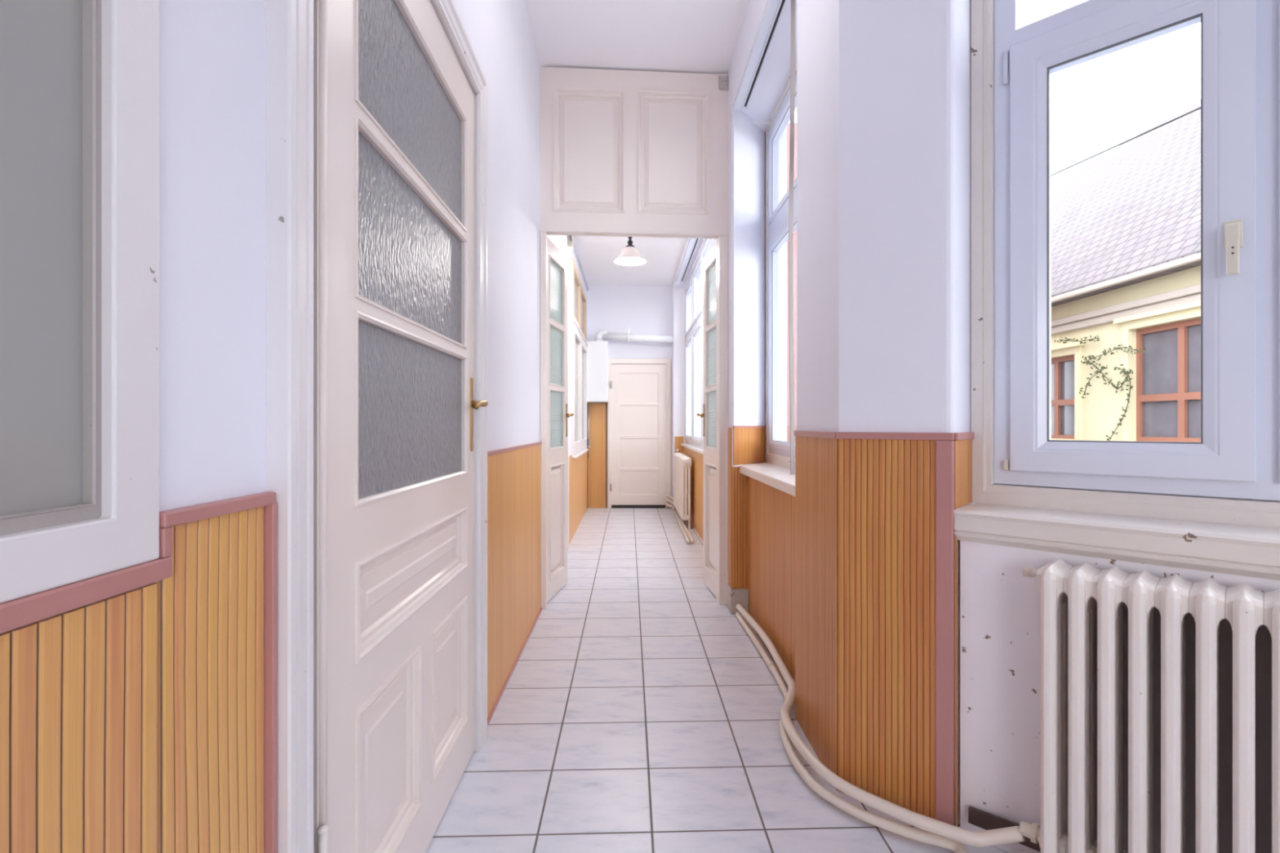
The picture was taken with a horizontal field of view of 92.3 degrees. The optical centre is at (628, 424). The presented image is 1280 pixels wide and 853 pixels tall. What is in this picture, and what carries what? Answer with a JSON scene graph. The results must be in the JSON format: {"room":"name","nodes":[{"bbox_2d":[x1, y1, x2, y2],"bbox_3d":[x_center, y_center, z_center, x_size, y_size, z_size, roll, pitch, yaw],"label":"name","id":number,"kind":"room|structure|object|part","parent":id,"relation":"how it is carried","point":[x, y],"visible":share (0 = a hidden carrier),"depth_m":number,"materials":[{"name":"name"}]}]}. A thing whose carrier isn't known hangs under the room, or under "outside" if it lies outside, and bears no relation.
{"room":"hallway","nodes":[
{"label":"hallway","id":0,"kind":"room"},
{"bbox_2d":[155,0,586,582],"bbox_3d":[-0.686,-0.570,3.110,0.227,3.520,11.420,0,0,0],"label":"wall","id":1,"kind":"structure","parent":0,"point":[212,53],"depth_m":0.90,"materials":[{"name":"white paint"}]},
{"bbox_2d":[0,0,159,603],"bbox_3d":[-0.592,-0.605,0.142,0.063,1.530,1.185,0,0,0],"label":"window","id":2,"kind":"structure","parent":1,"relation":"in","point":[79,79],"depth_m":0.65,"materials":[{"name":"white paint"}]},
{"bbox_3d":[-0.587,-0.574,0.169,0.004,1.323,0.987,0,0,0],"label":"glass pane","id":3,"kind":"part","parent":2,"relation":"part of","materials":[{"name":"glass"}]},
{"bbox_3d":[-0.598,-0.590,0.149,0.051,1.381,1.039,0,0,0],"label":"frame","id":4,"kind":"part","parent":2,"relation":"part of","materials":[{"name":"grey paint"}]},
{"bbox_2d":[0,492,277,852],"bbox_3d":[-0.563,0.647,0.035,0.020,1.085,1.869,0,0,0],"label":"wainscot","id":5,"kind":"structure","parent":1,"relation":"attached to","point":[139,714],"depth_m":0.73,"materials":[{"name":"brown wood"}]},
{"bbox_3d":[-0.569,0.690,-0.060,0.008,1.000,1.600,0,0,0],"label":"slat panel","id":6,"kind":"part","parent":5,"relation":"part of","materials":[{"name":"brown wood"}]},
{"bbox_3d":[-0.565,0.173,-0.074,0.016,0.026,1.652,0,0,0],"label":"edge trim","id":7,"kind":"part","parent":5,"relation":"part of","materials":[{"name":"paint"}]},
{"bbox_3d":[-0.565,0.142,0.745,0.016,0.036,0.015,0,0,0],"label":"edge trim","id":8,"kind":"part","parent":5,"relation":"part of","materials":[{"name":"paint"}]},
{"bbox_3d":[-0.569,0.657,0.852,0.008,1.066,0.209,0,0,0],"label":"slat panel","id":9,"kind":"part","parent":5,"relation":"part of","materials":[{"name":"brown wood"}]},
{"bbox_3d":[-0.564,0.115,0.853,0.018,0.019,0.231,0,0,0],"label":"edge trim","id":10,"kind":"part","parent":5,"relation":"part of","materials":[{"name":"paint"}]},
{"bbox_3d":[-0.563,0.656,0.963,0.020,1.068,0.013,0,0,0],"label":"edge trim","id":11,"kind":"part","parent":5,"relation":"part of","materials":[{"name":"paint"}]},
{"bbox_2d":[266,0,488,852],"bbox_3d":[-0.560,-0.051,1.649,0.124,2.483,1.355,0,0,0],"label":"door","id":12,"kind":"structure","parent":1,"relation":"in","point":[376,110],"depth_m":1.40,"materials":[{"name":"white wood"}]},
{"bbox_3d":[-0.579,-0.860,1.691,0.005,0.379,0.854,0,0,0],"label":"glass pane","id":13,"kind":"part","parent":12,"relation":"part of","materials":[{"name":"grey glass"}]},
{"bbox_3d":[-0.579,-0.450,1.691,0.005,0.368,0.854,0,0,0],"label":"glass pane","id":14,"kind":"part","parent":12,"relation":"part of","materials":[{"name":"grey glass"}]},
{"bbox_3d":[-0.579,-0.034,1.691,0.005,0.395,0.854,0,0,0],"label":"glass pane","id":15,"kind":"part","parent":12,"relation":"part of","materials":[{"name":"grey glass"}]},
{"bbox_3d":[-0.559,-0.037,2.186,0.006,0.263,0.028,0,0,0],"label":"handle plate","id":16,"kind":"part","parent":12,"relation":"part of","materials":[{"name":"gold metal"}]},
{"bbox_3d":[-0.528,-0.070,2.133,0.060,0.036,0.133,0,0,0],"label":"lever","id":17,"kind":"part","parent":12,"relation":"part of","materials":[{"name":"gold metal"}]},
{"bbox_2d":[487,441,542,726],"bbox_3d":[-0.565,0.648,3.140,0.016,1.083,1.629,0,0,0],"label":"wainscot","id":18,"kind":"structure","parent":1,"relation":"attached to","point":[514,609],"depth_m":2.92,"materials":[{"name":"brown wood"}]},
{"bbox_3d":[-0.565,1.183,3.140,0.016,0.014,1.629,0,0,0],"label":"edge trim","id":19,"kind":"part","parent":18,"relation":"part of","materials":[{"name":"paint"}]},
{"bbox_3d":[-0.567,0.116,3.140,0.013,0.017,1.629,0,0,0],"label":"edge trim","id":20,"kind":"part","parent":18,"relation":"part of","materials":[{"name":"paint"}]},
{"bbox_2d":[550,264,568,551],"bbox_3d":[-0.608,0.005,5.205,0.065,2.390,1.390,0,0,0],"label":"door","id":21,"kind":"structure","parent":1,"relation":"in","point":[556,430],"depth_m":5.16,"materials":[{"name":"white paint"}]},
{"bbox_2d":[568,447,587,544],"bbox_3d":[-0.596,0.750,7.353,0.008,0.880,2.895,0,0,0],"label":"wainscot","id":22,"kind":"structure","parent":1,"relation":"attached to","point":[578,467],"depth_m":7.09,"materials":[{"name":"brown wood"}]},
{"bbox_2d":[567,235,589,289],"bbox_3d":[-0.575,-1.841,6.575,0.050,0.201,4.350,0,0,0],"label":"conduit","id":23,"kind":"object","parent":1,"relation":"attached to","point":[571,242],"visible":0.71,"depth_m":6.40,"materials":[{"name":"white plastic"}]},
{"bbox_2d":[571,257,588,458],"bbox_3d":[-0.590,-0.695,7.395,0.080,2.090,2.050,0,0,0],"label":"window","id":24,"kind":"structure","parent":1,"relation":"in","point":[579,343],"depth_m":7.34,"materials":[{"name":"beige wood"}]},
{"bbox_3d":[-0.610,-1.415,6.915,0.004,0.490,0.850,0,0,0],"label":"glass pane","id":25,"kind":"part","parent":24,"relation":"part of","materials":[{"name":"glass"}]},
{"bbox_3d":[-0.610,-0.395,6.915,0.004,1.170,0.850,0,0,0],"label":"glass pane","id":26,"kind":"part","parent":24,"relation":"part of","materials":[{"name":"glass"}]},
{"bbox_3d":[-0.605,-1.415,7.395,0.050,0.650,2.010,0,0,0],"label":"frame","id":27,"kind":"part","parent":24,"relation":"part of","materials":[{"name":"beige wood"}]},
{"bbox_3d":[-0.600,-0.375,7.395,0.060,1.410,2.010,0,0,0],"label":"frame","id":28,"kind":"part","parent":24,"relation":"part of","materials":[{"name":"white paint"}]},
{"bbox_3d":[-0.590,0.339,7.395,0.080,0.022,2.050,0,0,0],"label":"sill","id":29,"kind":"part","parent":24,"relation":"part of","materials":[{"name":"white paint"}]},
{"bbox_3d":[-0.593,-1.085,7.395,0.075,0.026,2.050,0,0,0],"label":"transom rail","id":30,"kind":"part","parent":24,"relation":"part of","materials":[{"name":"white paint"}]},
{"bbox_3d":[-0.610,-1.415,7.875,0.004,0.490,0.850,0,0,0],"label":"glass pane","id":31,"kind":"part","parent":24,"relation":"part of","materials":[{"name":"glass"}]},
{"bbox_3d":[-0.610,-0.395,7.875,0.004,1.170,0.850,0,0,0],"label":"glass pane","id":32,"kind":"part","parent":24,"relation":"part of","materials":[{"name":"glass"}]},
{"bbox_2d":[586,285,671,507],"bbox_3d":[0.025,-0.405,8.920,1.850,3.190,0.200,0,0,0],"label":"wall","id":33,"kind":"structure","parent":0,"point":[640,309],"depth_m":8.82,"materials":[{"name":"white paint"}]},
{"bbox_2d":[586,402,607,507],"bbox_3d":[-0.448,0.432,8.811,0.300,1.515,0.018,0,0,0],"label":"wainscot","id":34,"kind":"structure","parent":33,"relation":"attached to","point":[597,461],"depth_m":8.81,"materials":[{"name":"brown wood"}]},
{"bbox_2d":[586,328,673,402],"bbox_3d":[0.009,-0.827,8.609,1.243,1.017,0.418,0,0,0],"label":"boiler","id":35,"kind":"object","parent":33,"relation":"attached to","point":[597,351],"visible":0.95,"depth_m":8.40,"materials":[{"name":"white metal"}]},
{"bbox_2d":[586,402,591,457],"bbox_3d":[-0.570,0.077,8.730,0.050,0.785,0.041,0,0,0],"label":"pipe","id":36,"kind":"object","parent":35,"relation":"attached to","point":[588,446],"visible":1,"depth_m":8.74,"materials":[{"name":"silver metal"}]},
{"bbox_3d":[-0.450,-0.734,8.609,0.325,0.832,0.418,0,0,0],"label":"boiler casing","id":37,"kind":"part","parent":35,"relation":"part of","materials":[{"name":"white metal"}]},
{"bbox_2d":[607,358,671,508],"bbox_3d":[0.147,0.126,8.791,0.905,2.148,0.058,0,0,0],"label":"door","id":38,"kind":"structure","parent":33,"relation":"in","point":[639,404],"depth_m":8.80,"materials":[{"name":"white wood"}]},
{"bbox_2d":[573,120,769,285],"bbox_3d":[0.025,-2.215,6.590,1.850,0.430,5.020,0,0,0],"label":"ceiling","id":39,"kind":"structure","parent":0,"point":[597,255],"depth_m":7.42,"materials":[{"name":"paint"}]},
{"bbox_2d":[613,236,646,265],"bbox_3d":[0.012,-1.798,6.000,0.320,0.405,0.320,0,0,0],"label":"pendant lamp","id":40,"kind":"object","parent":39,"relation":"hanging from","point":[629,255],"visible":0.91,"depth_m":5.98,"materials":[{"name":"white glass"}]},
{"bbox_3d":[0.012,-1.811,6.000,0.090,0.180,0.090,0,0,0],"label":"lamp stem","id":41,"kind":"part","parent":40,"relation":"part of","materials":[{"name":"black metal"}]},
{"bbox_3d":[0.012,-1.664,6.000,0.320,0.138,0.320,0,0,0],"label":"lamp shade","id":42,"kind":"part","parent":40,"relation":"part of","materials":[{"name":"white glass"}]},
{"bbox_2d":[673,238,702,286],"bbox_3d":[0.693,-1.955,6.335,0.145,0.090,4.330,0,0,0],"label":"lintel","id":43,"kind":"object","parent":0,"point":[675,284],"visible":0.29,"depth_m":7.34,"materials":[{"name":"white paint"}]},
{"bbox_2d":[425,507,1009,852],"bbox_3d":[0.850,1.250,3.250,3.500,0.120,11.700,0,0,0],"label":"floor","id":44,"kind":"structure","parent":0,"point":[637,713],"depth_m":2.37,"materials":[{"name":"tile"}]},
{"bbox_2d":[665,493,675,510],"bbox_3d":[0.569,1.085,8.587,0.050,0.210,0.395,0,0,-13],"label":"pipe manifold","id":45,"kind":"object","parent":44,"relation":"on","point":[667,495],"visible":0.9,"depth_m":8.58,"materials":[{"name":"white metal"}]},
{"bbox_2d":[671,282,684,506],"bbox_3d":[0.693,-0.405,8.660,0.145,3.190,0.320,0,0,0],"label":"pier","id":46,"kind":"object","parent":44,"relation":"on","point":[677,292],"visible":0.57,"depth_m":8.53,"materials":[{"name":"white paint"}]},
{"bbox_2d":[673,511,689,542],"bbox_3d":[0.600,1.160,7.160,0.034,0.034,2.080,0,0,0],"label":"pipe","id":47,"kind":"object","parent":44,"relation":"on","point":[685,535],"visible":1,"depth_m":6.89,"materials":[{"name":"beige metal"}]},
{"bbox_2d":[673,448,691,528],"bbox_3d":[0.658,0.760,7.694,0.110,0.860,1.391,0,0,0],"label":"radiator","id":48,"kind":"object","parent":44,"relation":"on","point":[682,463],"visible":1,"depth_m":7.08,"materials":[{"name":"white metal"}]},
{"bbox_2d":[675,511,694,542],"bbox_3d":[0.639,1.160,7.160,0.038,0.034,2.080,0,0,0],"label":"pipe","id":49,"kind":"object","parent":44,"relation":"on","point":[685,527],"visible":0.79,"depth_m":6.74,"materials":[{"name":"beige metal"}]},
{"bbox_2d":[727,583,748,614],"bbox_3d":[0.696,1.114,3.943,0.116,0.152,0.175,0,0,0],"label":"plinth block","id":50,"kind":"object","parent":44,"relation":"on","point":[735,597],"visible":0.87,"depth_m":3.86,"materials":[{"name":"paint"}]},
{"bbox_2d":[727,58,786,588],"bbox_3d":[0.854,-0.570,4.170,0.638,3.520,0.222,0,0,-37],"label":"wall pier","id":51,"kind":"object","parent":44,"relation":"on","point":[746,140],"visible":0.35,"depth_m":4.04,"materials":[{"name":"white paint"}]},
{"bbox_2d":[735,612,968,852],"bbox_3d":[0.733,1.164,2.464,0.517,0.038,2.581,0,0,-14],"label":"pipe","id":52,"kind":"object","parent":44,"relation":"on","point":[924,837],"visible":0.84,"depth_m":1.88,"materials":[{"name":"beige metal"}]},
{"bbox_2d":[1019,559,1279,852],"bbox_3d":[1.318,0.769,1.308,0.150,0.841,0.839,0,0,-44],"label":"radiator","id":53,"kind":"object","parent":44,"relation":"on","point":[1246,608],"visible":1,"depth_m":1.39,"materials":[{"name":"white metal"}]},
{"bbox_2d":[736,604,1025,847],"bbox_3d":[0.682,1.094,2.651,0.372,0.079,2.198,0,0,-9],"label":"pipe","id":54,"kind":"object","parent":53,"relation":"attached to","point":[1008,835],"visible":0.99,"depth_m":1.82,"materials":[{"name":"beige metal"}]},
{"bbox_2d":[684,132,765,459],"bbox_3d":[0.860,-0.405,6.510,0.200,3.190,4.620,0,0,0],"label":"wall","id":55,"kind":"structure","parent":0,"point":[704,240],"depth_m":7.73,"materials":[{"name":"white paint"}]},
{"bbox_2d":[674,436,684,511],"bbox_3d":[0.695,0.675,8.521,0.130,1.030,0.007,0,0,19],"label":"wainscot","id":56,"kind":"structure","parent":55,"relation":"attached to","point":[677,440],"depth_m":8.52,"materials":[{"name":"brown wood"}]},
{"bbox_2d":[683,446,702,541],"bbox_3d":[0.757,0.730,6.400,0.006,0.920,4.200,0,0,0],"label":"wainscot","id":57,"kind":"structure","parent":55,"relation":"attached to","point":[696,468],"depth_m":6.83,"materials":[{"name":"brown wood"}]},
{"bbox_2d":[675,238,715,453],"bbox_3d":[0.736,-0.816,6.415,0.228,2.201,4.130,0,0,0],"label":"window","id":58,"kind":"structure","parent":55,"relation":"in","point":[693,314],"depth_m":7.37,"materials":[{"name":"white wood"}]},
{"bbox_3d":[0.668,-1.895,6.225,0.093,0.041,3.750,0,0,0],"label":"curtain rail","id":59,"kind":"part","parent":58,"relation":"part of","materials":[{"name":"white"}]},
{"bbox_3d":[0.787,-0.460,7.938,0.055,1.320,0.945,0,0,0],"label":"sash","id":60,"kind":"part","parent":58,"relation":"part of","materials":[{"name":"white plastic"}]},
{"bbox_3d":[0.787,-1.510,7.938,0.055,0.620,0.945,0,0,0],"label":"sash","id":61,"kind":"part","parent":58,"relation":"part of","materials":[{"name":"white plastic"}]},
{"bbox_3d":[0.757,0.270,6.450,0.085,0.030,4.060,0,0,0],"label":"sill","id":62,"kind":"part","parent":58,"relation":"part of","materials":[{"name":"white paint"}]},
{"bbox_3d":[0.787,-0.460,6.952,0.055,1.320,0.945,0,0,0],"label":"sash","id":63,"kind":"part","parent":58,"relation":"part of","materials":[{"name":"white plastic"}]},
{"bbox_3d":[0.787,-1.510,6.952,0.055,0.620,0.945,0,0,0],"label":"sash","id":64,"kind":"part","parent":58,"relation":"part of","materials":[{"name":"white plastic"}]},
{"bbox_3d":[0.787,-0.460,5.968,0.055,1.320,0.945,0,0,0],"label":"sash","id":65,"kind":"part","parent":58,"relation":"part of","materials":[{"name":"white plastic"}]},
{"bbox_3d":[0.787,-1.510,5.968,0.055,0.620,0.945,0,0,0],"label":"sash","id":66,"kind":"part","parent":58,"relation":"part of","materials":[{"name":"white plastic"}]},
{"bbox_3d":[0.787,-1.510,4.982,0.055,0.620,0.945,0,0,0],"label":"sash","id":67,"kind":"part","parent":58,"relation":"part of","materials":[{"name":"white wood"}]},
{"bbox_3d":[0.787,-0.460,4.982,0.055,1.320,0.945,0,0,0],"label":"sash","id":68,"kind":"part","parent":58,"relation":"part of","materials":[{"name":"white wood"}]},
{"bbox_2d":[731,465,747,589],"bbox_3d":[0.708,0.725,3.945,0.105,0.930,0.110,0,0,0],"label":"wall","id":69,"kind":"structure","parent":0,"point":[737,465],"depth_m":3.89,"materials":[{"name":"white paint"}]},
{"bbox_2d":[728,425,765,588],"bbox_3d":[0.763,0.519,4.057,0.165,1.031,0.409,0,0,30],"label":"wainscot","id":70,"kind":"structure","parent":69,"relation":"attached to","point":[748,441],"depth_m":3.90,"materials":[{"name":"brown wood"}]},
{"bbox_3d":[0.651,0.526,3.965,0.007,1.017,0.120,0,0,0],"label":"slat panel","id":71,"kind":"part","parent":70,"relation":"part of","materials":[{"name":"brown wood"}]},
{"bbox_3d":[0.706,0.650,3.886,0.108,0.770,0.007,0,0,0],"label":"slat panel","id":72,"kind":"part","parent":70,"relation":"part of","materials":[{"name":"brown wood"}]},
{"bbox_3d":[0.795,0.137,4.043,0.007,0.237,0.408,0,0,41],"label":"slat panel","id":73,"kind":"part","parent":70,"relation":"part of","materials":[{"name":"brown wood"}]},
{"bbox_3d":[0.796,0.011,4.039,0.013,0.014,0.412,0,0,41],"label":"edge trim","id":74,"kind":"part","parent":70,"relation":"part of","materials":[{"name":"paint"}]},
{"bbox_2d":[747,476,795,681],"bbox_3d":[0.756,0.728,3.200,0.008,0.925,1.370,0,0,0],"label":"wainscot","id":75,"kind":"structure","parent":69,"relation":"attached to","point":[771,510],"depth_m":3.22,"materials":[{"name":"brown wood"}]},
{"bbox_2d":[732,0,796,106],"bbox_3d":[0.868,-2.175,3.175,0.424,0.310,1.450,0,0,0],"label":"lintel","id":76,"kind":"object","parent":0,"point":[775,74],"visible":0.5,"depth_m":3.47,"materials":[{"name":"white paint"}]},
{"bbox_2d":[739,106,796,126],"bbox_3d":[0.870,-2.176,4.035,0.400,0.307,0.270,0,0,0],"label":"wall","id":77,"kind":"structure","parent":0,"point":[754,113],"depth_m":3.98,"materials":[{"name":"white paint"}]},
{"bbox_2d":[540,66,728,609],"bbox_3d":[0.016,-0.537,4.319,1.238,3.555,0.643,0,0,-4],"label":"door","id":78,"kind":"structure","parent":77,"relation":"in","point":[624,153],"depth_m":4.04,"materials":[{"name":"white wood"}]},
{"bbox_3d":[-0.520,-0.930,4.324,0.005,0.421,0.382,0,0,9],"label":"glass pane","id":79,"kind":"part","parent":78,"relation":"part of","materials":[{"name":"white"}]},
{"bbox_3d":[-0.520,-0.480,4.324,0.005,0.408,0.382,0,0,9],"label":"glass pane","id":80,"kind":"part","parent":78,"relation":"part of","materials":[{"name":"white"}]},
{"bbox_3d":[-0.520,-0.038,4.324,0.005,0.405,0.382,0,0,9],"label":"glass pane","id":81,"kind":"part","parent":78,"relation":"part of","materials":[{"name":"white"}]},
{"bbox_3d":[-0.461,-0.035,4.563,0.006,0.248,0.028,0,0,9],"label":"handle plate","id":82,"kind":"part","parent":78,"relation":"part of","materials":[{"name":"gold metal"}]},
{"bbox_3d":[-0.441,-0.070,4.511,0.055,0.036,0.123,0,0,9],"label":"lever","id":83,"kind":"part","parent":78,"relation":"part of","materials":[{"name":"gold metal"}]},
{"bbox_3d":[0.039,-1.788,4.046,1.232,1.053,0.078,0,0,-4],"label":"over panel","id":84,"kind":"part","parent":78,"relation":"part of","materials":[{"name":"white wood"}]},
{"bbox_3d":[0.038,-0.011,4.055,1.232,2.502,0.100,0,0,-4],"label":"frame","id":85,"kind":"part","parent":78,"relation":"part of","materials":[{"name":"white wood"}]},
{"bbox_3d":[0.534,-0.070,4.534,0.055,0.036,0.123,0,0,-5],"label":"lever","id":86,"kind":"part","parent":78,"relation":"part of","materials":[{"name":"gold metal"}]},
{"bbox_3d":[0.558,-0.035,4.585,0.006,0.248,0.028,0,0,-5],"label":"handle plate","id":87,"kind":"part","parent":78,"relation":"part of","materials":[{"name":"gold metal"}]},
{"bbox_3d":[0.599,-0.930,4.343,0.005,0.421,0.382,0,0,-5],"label":"glass pane","id":88,"kind":"part","parent":78,"relation":"part of","materials":[{"name":"white"}]},
{"bbox_3d":[0.599,-0.480,4.343,0.005,0.408,0.382,0,0,-5],"label":"glass pane","id":89,"kind":"part","parent":78,"relation":"part of","materials":[{"name":"white"}]},
{"bbox_3d":[0.599,-0.038,4.343,0.005,0.405,0.382,0,0,-5],"label":"glass pane","id":90,"kind":"part","parent":78,"relation":"part of","materials":[{"name":"white"}]},
{"bbox_2d":[524,0,1088,74],"bbox_3d":[0.850,-2.380,0.740,3.500,0.100,6.680,0,0,0],"label":"ceiling","id":91,"kind":"structure","parent":0,"point":[677,36],"depth_m":3.62,"materials":[{"name":"paint"}]},
{"bbox_2d":[796,0,975,823],"bbox_3d":[0.842,-0.570,2.156,0.677,3.520,0.442,0,0,38],"label":"wall","id":92,"kind":"structure","parent":0,"point":[883,86],"depth_m":1.92,"materials":[{"name":"white paint"}]},
{"bbox_2d":[793,430,974,826],"bbox_3d":[0.772,0.607,2.113,0.306,1.167,0.746,0,0,-36],"label":"wainscot","id":93,"kind":"structure","parent":92,"relation":"attached to","point":[876,542],"depth_m":1.91,"materials":[{"name":"brown wood"}]},
{"bbox_3d":[0.676,0.034,2.250,0.013,0.022,0.500,0,0,0],"label":"edge trim","id":94,"kind":"part","parent":93,"relation":"part of","materials":[{"name":"paint"}]},
{"bbox_3d":[0.679,0.618,2.250,0.008,1.145,0.500,0,0,0],"label":"slat panel","id":95,"kind":"part","parent":93,"relation":"part of","materials":[{"name":"brown wood"}]},
{"bbox_3d":[0.795,0.618,1.907,0.292,1.145,0.007,0,0,38],"label":"slat panel","id":96,"kind":"part","parent":93,"relation":"part of","materials":[{"name":"brown wood"}]},
{"bbox_3d":[0.809,0.034,1.891,0.342,0.022,0.015,0,0,38],"label":"edge trim","id":97,"kind":"part","parent":93,"relation":"part of","materials":[{"name":"paint"}]},
{"bbox_3d":[0.957,0.718,1.801,0.007,0.945,0.028,0,0,42],"label":"slat panel","id":98,"kind":"part","parent":93,"relation":"part of","materials":[{"name":"pink paint"}]},
{"bbox_3d":[1.014,0.145,1.866,0.007,0.200,0.200,0,0,42],"label":"slat panel","id":99,"kind":"part","parent":93,"relation":"part of","materials":[{"name":"brown wood"}]},
{"bbox_3d":[1.016,0.034,1.864,0.013,0.022,0.200,0,0,42],"label":"edge trim","id":100,"kind":"part","parent":93,"relation":"part of","materials":[{"name":"paint"}]},
{"bbox_2d":[960,540,1279,852],"bbox_3d":[1.852,0.740,1.131,0.335,0.900,2.188,0,0,-44],"label":"wall","id":101,"kind":"structure","parent":0,"point":[1000,606],"depth_m":1.72,"materials":[{"name":"white paint"}]},
{"bbox_2d":[968,806,1040,852],"bbox_3d":[1.070,1.117,1.678,0.012,0.056,0.262,0,0,-44],"label":"strip","id":102,"kind":"object","parent":101,"relation":"attached to","point":[980,819],"visible":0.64,"depth_m":1.73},
{"bbox_2d":[1094,600,1271,852],"bbox_3d":[1.756,0.760,1.177,0.007,0.738,1.485,0,0,-44],"label":"wall","id":103,"kind":"structure","parent":0,"point":[1263,637],"depth_m":1.50,"materials":[{"name":"paint"}]},
{"bbox_3d":[0.905,0.725,3.195,0.290,0.930,1.550,0,0,0],"label":"wall niche","id":104,"kind":"object","parent":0,"visible":0},
{"bbox_2d":[733,0,796,496],"bbox_3d":[0.830,-0.861,3.320,0.350,2.331,1.760,0,0,0],"label":"window","id":105,"kind":"structure","parent":104,"relation":"attached to","point":[775,473],"depth_m":3.89,"materials":[{"name":"white wood"}]},
{"bbox_3d":[0.702,-2.006,3.190,0.093,0.041,1.370,0,0,0],"label":"curtain rail","id":106,"kind":"part","parent":105,"relation":"part of","materials":[{"name":"white"}]},
{"bbox_3d":[0.818,0.280,3.318,0.235,0.050,1.757,0,0,0],"label":"sill","id":107,"kind":"part","parent":105,"relation":"part of","materials":[{"name":"beige ceramic"}]},
{"bbox_3d":[0.963,-0.880,3.325,0.064,2.280,1.750,0,0,0],"label":"old wooden frame","id":108,"kind":"part","parent":105,"relation":"part of","materials":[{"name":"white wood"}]},
{"bbox_3d":[0.974,-0.895,3.328,0.062,2.170,1.655,0,0,0],"label":"frame","id":109,"kind":"part","parent":105,"relation":"part of","materials":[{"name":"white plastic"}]},
{"bbox_3d":[0.963,-1.640,3.757,0.055,0.590,0.745,0,0,0],"label":"sash","id":110,"kind":"part","parent":105,"relation":"part of","materials":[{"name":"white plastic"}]},
{"bbox_3d":[0.963,-0.525,3.757,0.055,1.360,0.745,0,0,0],"label":"sash","id":111,"kind":"part","parent":105,"relation":"part of","materials":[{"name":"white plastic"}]},
{"bbox_2d":[788,0,795,475],"bbox_3d":[0.739,-0.877,2.788,0.032,2.205,0.013,0,0,-32],"label":"strap","id":112,"kind":"object","parent":105,"relation":"hanging from","point":[792,2],"visible":1,"depth_m":2.78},
{"bbox_3d":[1.900,-1.020,1.200,0.170,2.620,2.220,0,0,-44],"label":"wall","id":113,"kind":"structure","parent":0,"visible":0},
{"bbox_2d":[953,0,1279,580],"bbox_3d":[1.791,-0.731,1.124,0.312,2.138,2.162,0,0,-44],"label":"window","id":114,"kind":"structure","parent":113,"relation":"in","point":[1212,504],"depth_m":1.63,"materials":[{"name":"white wood"}]},
{"bbox_3d":[1.761,0.291,1.084,0.212,0.093,2.146,0,0,-44],"label":"sill","id":115,"kind":"part","parent":114,"relation":"part of","materials":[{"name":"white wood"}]},
{"bbox_3d":[1.359,-0.506,1.699,0.060,1.292,0.525,0,0,-44],"label":"sash","id":116,"kind":"part","parent":114,"relation":"part of","materials":[{"name":"white plastic"}]},
{"bbox_3d":[1.473,-0.427,1.499,0.040,0.125,0.026,0,0,-44],"label":"handle","id":117,"kind":"part","parent":114,"relation":"part of","materials":[{"name":"plastic"}]},
{"bbox_3d":[1.489,-0.470,1.514,0.008,0.070,0.034,0,0,-44],"label":"handle plate","id":118,"kind":"part","parent":114,"relation":"part of","materials":[{"name":"plastic"}]},
{"bbox_3d":[1.951,-0.506,1.085,0.060,1.292,1.104,0,0,-44],"label":"sash","id":119,"kind":"part","parent":114,"relation":"part of","materials":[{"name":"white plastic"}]},
{"label":"outside","id":120,"kind":"structure","parent":0,"visible":0},
{"bbox_3d":[15.000,1.740,15.000,90.000,0.100,90.000,0,0,0],"label":"ground","id":121,"kind":"structure","parent":120,"visible":0},
{"bbox_2d":[711,122,796,441],"bbox_3d":[3.875,-1.810,14.400,3.050,7.000,7.200,0,0,0],"label":"building","id":122,"kind":"structure","parent":121,"relation":"on","point":[795,123],"depth_m":10.80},
{"bbox_2d":[1051,99,1200,442],"bbox_3d":[13.000,-2.860,14.000,9.000,9.100,23.000,0,0,0],"label":"house","id":123,"kind":"structure","parent":121,"relation":"on","point":[1126,224],"depth_m":11.62,"materials":[{"name":"paint"}]},
{"bbox_3d":[9.180,-0.570,13.099,0.020,1.720,1.500,0,0,0],"label":"house pane","id":124,"kind":"part","parent":123,"relation":"part of","materials":[{"name":"glass"}]},
{"bbox_2d":[1054,334,1145,440],"bbox_3d":[8.884,-0.759,11.688,0.127,2.114,2.209,0,0,0],"label":"climbing vine","id":125,"kind":"object","parent":123,"relation":"attached to","point":[1125,372],"visible":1,"depth_m":11.35,"materials":[{"name":"green plant"}]},
{"bbox_3d":[8.760,-2.240,14.000,0.520,0.660,23.000,0,0,0],"label":"cornice","id":126,"kind":"part","parent":123,"relation":"part of","materials":[{"name":"stone"}]},
{"bbox_3d":[9.180,-0.710,9.868,0.020,2.000,2.318,0,0,0],"label":"house pane","id":127,"kind":"part","parent":123,"relation":"part of","materials":[{"name":"glass"}]},
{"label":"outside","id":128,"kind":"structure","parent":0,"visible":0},
{"bbox_2d":[1051,106,1200,176],"bbox_3d":[7.719,-4.426,9.800,0.024,0.033,9.806,0,0,-12],"label":"overhead cable","id":129,"kind":"object","parent":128,"point":[1199,108],"visible":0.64,"depth_m":9.52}
]}

